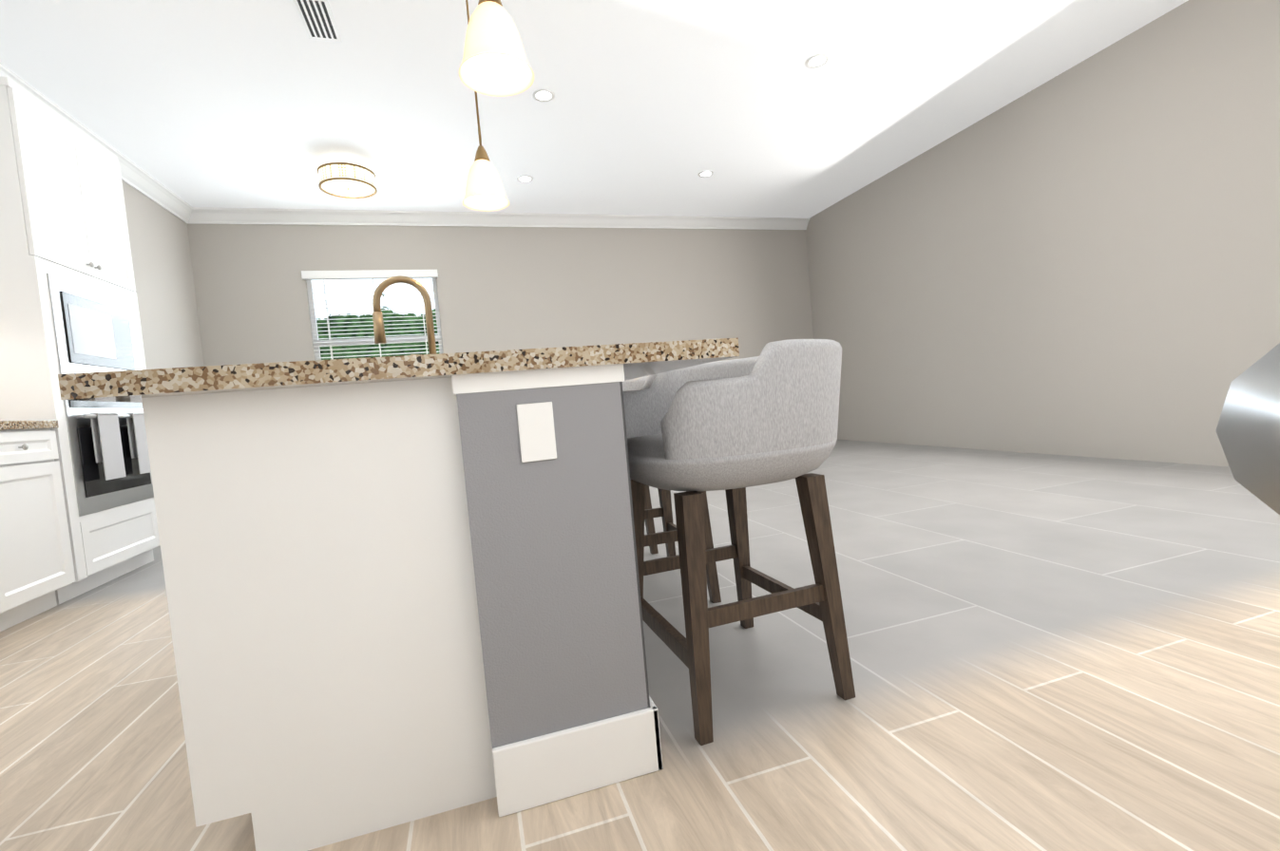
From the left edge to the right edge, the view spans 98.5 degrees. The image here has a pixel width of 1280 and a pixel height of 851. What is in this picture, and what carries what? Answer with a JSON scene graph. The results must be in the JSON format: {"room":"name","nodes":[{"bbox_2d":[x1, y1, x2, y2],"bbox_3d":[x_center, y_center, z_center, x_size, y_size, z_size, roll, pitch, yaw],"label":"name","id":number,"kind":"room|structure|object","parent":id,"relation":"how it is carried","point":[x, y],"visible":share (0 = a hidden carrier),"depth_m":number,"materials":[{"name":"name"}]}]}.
{"room":"kitchen","nodes":[
{"label":"kitchen","id":0,"kind":"room"},
{"bbox_2d":[0,0,1188,217],"bbox_3d":[0.003,-2.570,3.018,7.900,0.100,8.448,-6,3,-17],"label":"ceiling","id":1,"kind":"structure","parent":0,"point":[654,106],"depth_m":4.17,"materials":[{"name":"white paint"}]},
{"bbox_2d":[292,0,342,42],"bbox_3d":[-1.875,-2.364,3.211,0.180,0.008,0.380,-6,3,-17],"label":"ceiling vent","id":2,"kind":"object","parent":1,"relation":"in","point":[317,19],"visible":1,"depth_m":3.21,"materials":[{"name":"white metal"}]},
{"bbox_2d":[317,162,377,199],"bbox_3d":[-2.691,-2.272,5.075,0.476,0.228,0.476,-6,3,-17],"label":"drum ceiling light","id":3,"kind":"object","parent":1,"relation":"attached to","point":[348,181],"visible":1,"depth_m":4.97,"materials":[{"name":"white fabric"}]},
{"bbox_2d":[462,0,509,210],"bbox_3d":[-0.817,-1.763,2.699,0.226,1.333,0.226,-6,3,-17],"label":"pendant light","id":4,"kind":"object","parent":1,"relation":"hanging from","point":[485,190],"visible":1,"depth_m":2.68,"materials":[{"name":"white glass"}]},
{"bbox_2d":[458,0,534,96],"bbox_3d":[-0.495,-1.739,1.663,0.226,1.338,0.226,-6,3,-17],"label":"pendant light","id":5,"kind":"object","parent":1,"relation":"hanging from","point":[494,62],"visible":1,"depth_m":1.66,"materials":[{"name":"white glass"}]},
{"bbox_2d":[516,175,533,182],"bbox_3d":[-1.185,-2.541,5.693,0.166,0.007,0.166,-6,3,-17],"label":"recessed light","id":6,"kind":"object","parent":1,"relation":"in","point":[522,179],"depth_m":5.69,"materials":[{"name":"white"}]},
{"bbox_2d":[532,89,554,102],"bbox_3d":[-0.733,-2.509,4.200,0.166,0.007,0.166,-6,3,-17],"label":"recessed light","id":7,"kind":"object","parent":1,"relation":"in","point":[541,95],"depth_m":4.20,"materials":[{"name":"white"}]},
{"bbox_2d":[698,171,713,177],"bbox_3d":[0.712,-2.716,5.963,0.166,0.007,0.166,-6,3,-17],"label":"recessed light","id":8,"kind":"object","parent":1,"relation":"in","point":[705,174],"depth_m":5.96,"materials":[{"name":"white"}]},
{"bbox_2d":[805,53,829,68],"bbox_3d":[1.304,-2.675,4.053,0.166,0.007,0.166,-6,3,-17],"label":"recessed light","id":9,"kind":"object","parent":1,"relation":"in","point":[816,61],"depth_m":4.05,"materials":[{"name":"white"}]},
{"bbox_2d":[0,439,1279,850],"bbox_3d":[0.279,0.674,3.172,7.900,0.100,8.448,-6,3,-17],"label":"floor","id":10,"kind":"structure","parent":0,"point":[1057,653],"depth_m":1.44,"materials":[{"name":"tile"}]},
{"bbox_2d":[0,429,83,631],"bbox_3d":[-3.066,0.500,2.244,0.616,0.900,1.009,-6,3,-17],"label":"base cabinet","id":11,"kind":"object","parent":10,"relation":"on","point":[39,572],"depth_m":2.62,"materials":[{"name":"white wood"}]},
{"bbox_2d":[0,418,60,429],"bbox_3d":[-2.816,0.052,1.312,0.631,0.039,2.919,-6,3,-17],"label":"countertop","id":12,"kind":"structure","parent":11,"relation":"on","point":[39,423],"depth_m":2.66,"materials":[{"name":"beige stone"}]},
{"bbox_2d":[0,76,160,592],"bbox_3d":[-3.419,-0.388,3.127,0.629,2.644,0.890,-6,3,-17],"label":"tall cabinet","id":13,"kind":"object","parent":10,"relation":"on","point":[78,515],"depth_m":3.01,"materials":[{"name":"white wood"}]},
{"bbox_2d":[103,362,663,850],"bbox_3d":[-0.731,0.323,2.122,0.859,0.870,2.272,-6,3,-17],"label":"kitchen island","id":14,"kind":"object","parent":10,"relation":"on","point":[402,589],"depth_m":1.07,"materials":[{"name":"white wood"}]},
{"bbox_2d":[57,338,739,401],"bbox_3d":[-0.439,-0.122,1.339,1.170,0.040,0.654,-6,3,-17],"label":"island countertop","id":15,"kind":"structure","parent":14,"relation":"on","point":[653,357],"depth_m":0.99,"materials":[{"name":"brown stone"}]},
{"bbox_2d":[372,275,436,351],"bbox_3d":[-0.849,-0.339,2.020,0.219,0.398,0.138,-6,3,-17],"label":"faucet","id":16,"kind":"object","parent":15,"relation":"on","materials":[{"name":"gold metal"}]},
{"bbox_2d":[644,484,658,554],"bbox_3d":[-0.219,0.223,2.993,0.592,0.900,0.703,-6,3,-18],"label":"bar stool","id":17,"kind":"object","parent":10,"relation":"on","point":[650,525],"depth_m":2.83,"materials":[{"name":"wood"}]},
{"bbox_2d":[622,373,721,603],"bbox_3d":[0.003,0.238,2.277,0.592,0.900,0.703,-6,3,-16],"label":"bar stool","id":18,"kind":"object","parent":10,"relation":"on","point":[668,536],"visible":0.02,"depth_m":2.10,"materials":[{"name":"wood"}]},
{"bbox_2d":[622,339,855,745],"bbox_3d":[0.228,0.254,1.551,0.592,0.900,0.703,-6,3,-19],"label":"bar stool","id":19,"kind":"object","parent":10,"relation":"on","point":[734,429],"visible":0.88,"depth_m":1.28,"materials":[{"name":"fabric"}]},
{"bbox_2d":[1215,343,1279,515],"bbox_3d":[0.577,-0.154,-0.155,0.910,1.773,0.792,-6,3,-17],"label":"refrigerator","id":20,"kind":"object","parent":10,"relation":"on","point":[1248,429],"visible":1,"depth_m":0.10,"materials":[{"name":"grey metal"}]},
{"bbox_2d":[121,0,1279,466],"bbox_3d":[0.141,-0.948,3.095,7.700,3.160,8.248,-6,3,-17],"label":"wall","id":21,"kind":"structure","parent":0,"point":[1081,258],"depth_m":5.23,"materials":[{"name":"grey paint"}]},
{"bbox_2d":[0,62,197,222],"bbox_3d":[-4.015,-2.138,3.604,0.114,0.134,4.289,-6,3,-17],"label":"crown molding","id":22,"kind":"structure","parent":21,"relation":"attached to","point":[136,177],"depth_m":4.79,"materials":[{"name":"white wood"}]},
{"bbox_2d":[306,278,443,360],"bbox_3d":[-3.004,-0.996,6.367,1.400,1.520,0.105,-6,3,-17],"label":"window","id":23,"kind":"structure","parent":21,"relation":"in","point":[335,343],"depth_m":6.30,"materials":[{"name":"glass"},{"name":"white painted frame"},{"name":"white blinds"}]},
{"bbox_2d":[301,269,442,359],"bbox_3d":[-2.992,-1.017,6.320,1.410,1.500,0.062,-6,3,-17],"label":"window blinds","id":24,"kind":"object","parent":23,"relation":"attached to","point":[372,275],"visible":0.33,"depth_m":6.26,"materials":[{"name":"white plastic"}]},
{"bbox_2d":[185,207,809,229],"bbox_3d":[-1.160,-2.533,6.811,7.500,0.134,0.114,-6,3,-17],"label":"crown molding","id":25,"kind":"structure","parent":21,"relation":"attached to","point":[204,215],"depth_m":6.57,"materials":[{"name":"white wood"}]},
{"label":"outside","id":26,"kind":"structure","parent":0,"visible":0},
{"bbox_2d":[311,278,439,360],"bbox_3d":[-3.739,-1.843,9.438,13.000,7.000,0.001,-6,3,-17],"label":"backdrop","id":27,"kind":"structure","parent":26,"point":[339,290],"depth_m":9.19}
]}

